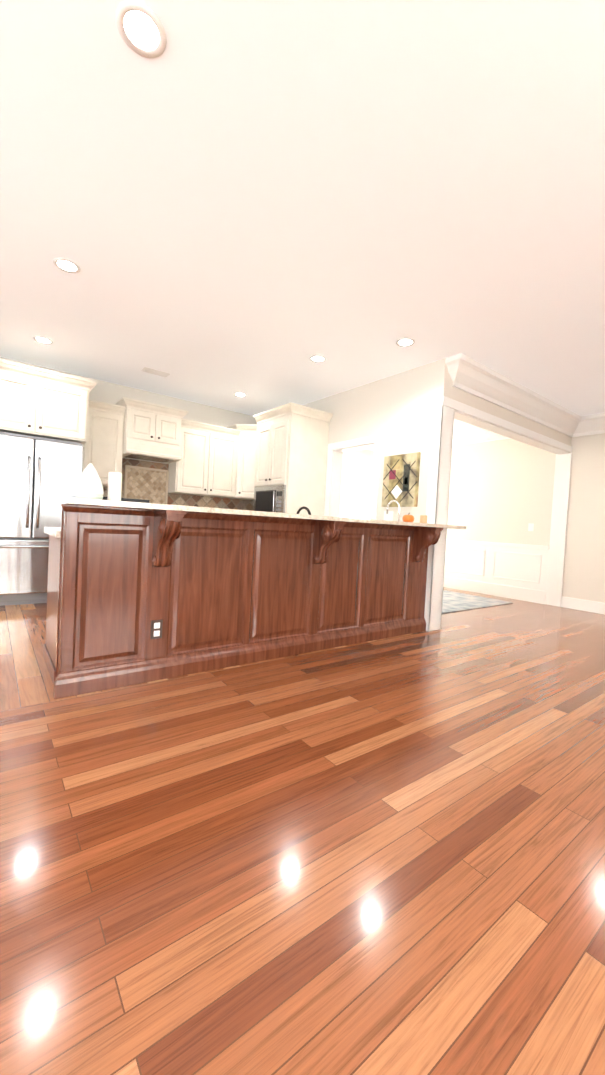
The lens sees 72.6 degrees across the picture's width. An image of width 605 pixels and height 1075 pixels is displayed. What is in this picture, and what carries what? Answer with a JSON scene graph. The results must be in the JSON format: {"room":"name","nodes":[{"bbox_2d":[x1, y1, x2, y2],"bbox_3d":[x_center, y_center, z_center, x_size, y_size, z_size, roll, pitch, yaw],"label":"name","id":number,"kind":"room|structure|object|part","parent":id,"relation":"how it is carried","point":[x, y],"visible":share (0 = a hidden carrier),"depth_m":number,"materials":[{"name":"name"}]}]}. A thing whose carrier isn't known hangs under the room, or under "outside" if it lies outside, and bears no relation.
{"room":"kitchen","nodes":[
{"label":"kitchen","id":0,"kind":"room"},
{"bbox_2d":[68,495,148,502],"bbox_3d":[-1.263,-0.151,2.679,0.434,0.215,0.274,2,2,-37],"label":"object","id":1,"kind":"object","parent":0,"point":[127,500],"visible":0.04,"depth_m":2.62,"materials":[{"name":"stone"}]},
{"bbox_2d":[0,357,373,518],"bbox_3d":[-2.338,-0.661,5.740,10.600,2.740,0.150,2,2,-37],"label":"wall","id":2,"kind":"structure","parent":0,"point":[357,478],"depth_m":6.46,"materials":[{"name":"beige paint"}]},
{"bbox_2d":[0,359,91,446],"bbox_3d":[-3.041,-1.469,4.651,1.025,0.686,0.637,2,2,-37],"label":"upper cabinet","id":3,"kind":"object","parent":2,"relation":"attached to","point":[49,409],"depth_m":4.45,"materials":[{"name":"white wood"}]},
{"bbox_2d":[83,400,123,486],"bbox_3d":[-2.558,-1.161,5.228,0.453,1.005,0.337,2,2,-37],"label":"upper cabinet","id":4,"kind":"object","parent":2,"relation":"attached to","point":[105,449],"depth_m":5.11,"materials":[{"name":"white wood"}]},
{"bbox_2d":[120,399,183,462],"bbox_3d":[-2.039,-1.392,5.509,0.697,0.666,0.492,2,2,-37],"label":"upper cabinet","id":5,"kind":"object","parent":2,"relation":"attached to","point":[148,435],"depth_m":5.33,"materials":[{"name":"white wood"}]},
{"bbox_2d":[164,419,239,498],"bbox_3d":[-1.451,-1.128,6.071,0.930,1.005,0.337,2,2,-37],"label":"upper cabinet","id":6,"kind":"object","parent":2,"relation":"attached to","point":[210,465],"depth_m":5.92,"materials":[{"name":"white wood"}]},
{"bbox_2d":[0,587,604,1074],"bbox_3d":[0.176,0.970,2.374,10.300,0.050,8.420,2,2,-37],"label":"floor","id":7,"kind":"structure","parent":0,"point":[382,857],"depth_m":1.24,"materials":[{"name":"brown wood"}]},
{"bbox_2d":[0,432,83,605],"bbox_3d":[-3.036,-0.185,4.591,0.910,1.785,0.807,2,2,-37],"label":"fridge","id":8,"kind":"object","parent":7,"relation":"on","point":[39,476],"visible":0.81,"depth_m":4.32,"materials":[{"name":"grey metal"}]},
{"bbox_3d":[-2.808,-0.368,4.298,0.721,0.959,0.086,2,2,-37],"label":"handle","id":9,"kind":"part","parent":8,"relation":"part of","materials":[{"name":"silver metal"}]},
{"bbox_2d":[43,501,454,698],"bbox_3d":[-0.193,0.368,3.434,3.267,1.050,1.067,2,2,-37],"label":"kitchen island","id":10,"kind":"object","parent":7,"relation":"on","point":[138,592],"depth_m":2.76,"materials":[{"name":"brown wood"}]},
{"bbox_2d":[56,497,426,524],"bbox_3d":[0.012,-0.155,3.171,3.250,0.030,0.470,2,2,-37],"label":"island countertop","id":11,"kind":"structure","parent":10,"relation":"on","point":[68,498],"depth_m":2.44,"materials":[{"name":"beige stone"}]},
{"bbox_2d":[75,463,103,499],"bbox_3d":[-1.170,-0.307,2.269,0.140,0.202,0.140,2,2,-37],"label":"diffuser","id":12,"kind":"object","parent":11,"relation":"on","point":[89,485],"visible":0.83,"depth_m":2.22,"materials":[{"name":"white ceramic"}]},
{"bbox_2d":[107,472,121,500],"bbox_3d":[-1.073,-0.287,2.356,0.072,0.166,0.072,2,2,-37],"label":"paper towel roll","id":13,"kind":"object","parent":11,"relation":"on","point":[114,485],"visible":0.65,"depth_m":2.33,"materials":[{"name":"white paper"}]},
{"bbox_2d":[386,500,400,520],"bbox_3d":[0.959,-0.185,4.332,0.270,0.420,0.206,2,2,-37],"label":"chrome faucet","id":14,"kind":"object","parent":11,"relation":"on","point":[391,501],"visible":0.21,"depth_m":4.29,"materials":[{"name":"white metal"}]},
{"bbox_2d":[402,512,413,521],"bbox_3d":[0.979,-0.186,3.809,0.110,0.094,0.110,2,2,-37],"label":"pumpkin","id":15,"kind":"object","parent":11,"relation":"on","point":[408,518],"visible":0.88,"depth_m":3.77,"materials":[{"name":"orange"}]},
{"bbox_2d":[420,515,426,522],"bbox_3d":[1.163,-0.173,3.963,0.068,0.080,0.068,2,2,-37],"label":"candle holder","id":16,"kind":"object","parent":11,"relation":"on","point":[423,518],"visible":0.85,"depth_m":3.93,"materials":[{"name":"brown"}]},
{"bbox_2d":[296,506,310,514],"bbox_3d":[0.043,-0.140,3.682,0.134,0.271,0.239,2,2,-37],"label":"bronze faucet","id":17,"kind":"object","parent":10,"relation":"on","point":[304,507],"visible":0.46,"depth_m":3.64,"materials":[{"name":"black metal"}]},
{"bbox_2d":[253,402,332,515],"bbox_3d":[-0.203,-0.419,5.610,0.684,2.490,0.892,2,2,-37],"label":"tall cabinet","id":18,"kind":"object","parent":7,"relation":"on","point":[291,462],"visible":0.52,"depth_m":5.33,"materials":[{"name":"white wood"}]},
{"bbox_3d":[-0.464,-0.448,5.452,0.058,0.470,0.745,2,2,-37],"label":"panel","id":19,"kind":"part","parent":18,"relation":"part of","materials":[{"name":"silver metal"}]},
{"bbox_2d":[441,590,512,613],"bbox_3d":[1.612,0.889,6.560,2.050,0.011,2.450,2,2,-37],"label":"rug","id":20,"kind":"object","parent":7,"relation":"on","point":[453,601],"visible":0.21,"depth_m":6.04,"materials":[{"name":"beige fabric"}]},
{"bbox_2d":[0,0,604,436],"bbox_3d":[0.325,-1.840,2.291,10.600,0.100,8.720,2,2,-37],"label":"ceiling","id":21,"kind":"structure","parent":0,"point":[256,202],"depth_m":2.17,"materials":[{"name":"white paint"}]},
{"bbox_2d":[33,336,52,343],"bbox_3d":[-2.628,-1.998,4.175,0.169,0.004,0.169,5,2,44],"label":"recessed light","id":22,"kind":"object","parent":21,"relation":"in","point":[44,340],"depth_m":4.17,"materials":[{"name":"white"}]},
{"bbox_2d":[53,258,80,273],"bbox_3d":[-1.655,-1.908,2.895,0.169,0.004,0.169,5,2,44],"label":"recessed light","id":23,"kind":"object","parent":21,"relation":"in","point":[63,264],"depth_m":2.89,"materials":[{"name":"white"}]},
{"bbox_2d":[116,0,166,58],"bbox_3d":[-0.574,-1.809,1.472,0.169,0.004,0.169,5,2,44],"label":"recessed light","id":24,"kind":"object","parent":21,"relation":"in","point":[141,29],"depth_m":1.47,"materials":[{"name":"white"}]},
{"bbox_2d":[141,367,169,377],"bbox_3d":[-1.755,-1.972,4.928,0.300,0.010,0.160,2,2,-37],"label":"ceiling vent","id":25,"kind":"object","parent":21,"relation":"in","point":[155,372],"visible":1,"depth_m":4.91,"materials":[{"name":"white metal"}]},
{"bbox_2d":[234,393,245,396],"bbox_3d":[-0.849,-1.947,5.618,0.169,0.004,0.169,1,2,-43],"label":"recessed light","id":26,"kind":"object","parent":21,"relation":"in","point":[236,394],"depth_m":5.62,"materials":[{"name":"white"}]},
{"bbox_2d":[310,355,325,361],"bbox_3d":[0.158,-1.854,4.276,0.169,0.004,0.169,3,2,14],"label":"recessed light","id":27,"kind":"object","parent":21,"relation":"in","point":[316,358],"depth_m":4.27,"materials":[{"name":"white"}]},
{"bbox_2d":[396,338,414,346],"bbox_3d":[0.948,-1.798,3.798,0.169,0.004,0.169,1,2,-43],"label":"recessed light","id":28,"kind":"object","parent":21,"relation":"in","point":[404,342],"depth_m":3.80,"materials":[{"name":"white"}]},
{"bbox_2d":[268,358,453,522],"bbox_3d":[0.380,-0.512,5.558,0.170,2.740,3.440,2,2,-37],"label":"wall","id":29,"kind":"structure","parent":0,"point":[395,411],"depth_m":4.58,"materials":[{"name":"beige paint"}]},
{"bbox_2d":[236,424,256,502],"bbox_3d":[-0.677,-1.139,6.323,0.607,1.094,0.870,2,2,-37],"label":"upper cabinet","id":30,"kind":"object","parent":29,"relation":"attached to","point":[246,453],"depth_m":6.20,"materials":[{"name":"white wood"}]},
{"bbox_2d":[384,511,392,520],"bbox_3d":[0.963,-0.240,4.630,0.009,0.115,0.130,2,2,-37],"label":"switch plate","id":31,"kind":"object","parent":29,"relation":"attached to","point":[388,516],"depth_m":4.62,"materials":[{"name":"white plastic"}]},
{"bbox_2d":[381,452,420,506],"bbox_3d":[1.065,-0.619,4.498,0.024,0.570,0.480,2,2,-37],"label":"picture","id":32,"kind":"object","parent":29,"relation":"attached to","point":[401,479],"visible":0.94,"depth_m":4.47,"materials":[{"name":"multicoloured"}]},
{"bbox_2d":[324,396,604,630],"bbox_3d":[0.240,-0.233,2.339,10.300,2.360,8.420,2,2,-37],"label":"door frame","id":33,"kind":"structure","parent":29,"relation":"attached to","point":[445,413],"depth_m":4.81,"materials":[{"name":"white wood"}]},
{"bbox_2d":[453,387,571,452],"bbox_3d":[2.692,-1.516,5.187,3.010,0.470,0.170,2,2,-37],"label":"wall","id":34,"kind":"structure","parent":0,"point":[466,398],"depth_m":4.88,"materials":[{"name":"beige paint"}]},
{"bbox_2d":[445,353,582,436],"bbox_3d":[2.660,-1.623,4.945,3.000,0.241,0.168,2,2,-37],"label":"crown molding","id":35,"kind":"structure","parent":34,"relation":"attached to","point":[473,377],"depth_m":4.71,"materials":[{"name":"white wood"}]},
{"bbox_2d":[446,433,604,602],"bbox_3d":[4.405,-0.297,5.498,0.150,2.740,8.420,2,2,-37],"label":"wall","id":36,"kind":"structure","parent":0,"point":[500,491],"depth_m":6.45,"materials":[{"name":"beige paint"}]},
{"bbox_2d":[452,432,510,445],"bbox_3d":[2.821,-1.740,7.432,0.095,0.138,3.270,2,2,-37],"label":"crown molding","id":37,"kind":"structure","parent":36,"relation":"attached to","point":[489,436],"depth_m":7.16,"materials":[{"name":"white wood"}]},
{"bbox_2d":[443,539,548,603],"bbox_3d":[2.723,0.480,7.526,0.033,0.890,3.250,2,2,-37],"label":"trim","id":38,"kind":"structure","parent":36,"relation":"attached to","point":[513,571],"depth_m":6.83,"materials":[{"name":"white wood"}]},
{"bbox_2d":[528,523,533,530],"bbox_3d":[3.576,-0.159,6.450,0.006,0.120,0.080,2,2,-37],"label":"switch plate","id":39,"kind":"object","parent":36,"relation":"attached to","point":[530,526],"depth_m":6.45,"materials":[{"name":"white plastic"}]},
{"bbox_2d":[583,413,604,435],"bbox_3d":[5.354,-1.453,4.038,0.166,0.241,4.880,2,2,-37],"label":"crown molding","id":40,"kind":"structure","parent":36,"relation":"attached to","point":[594,424],"depth_m":5.73,"materials":[{"name":"white wood"}]}
]}

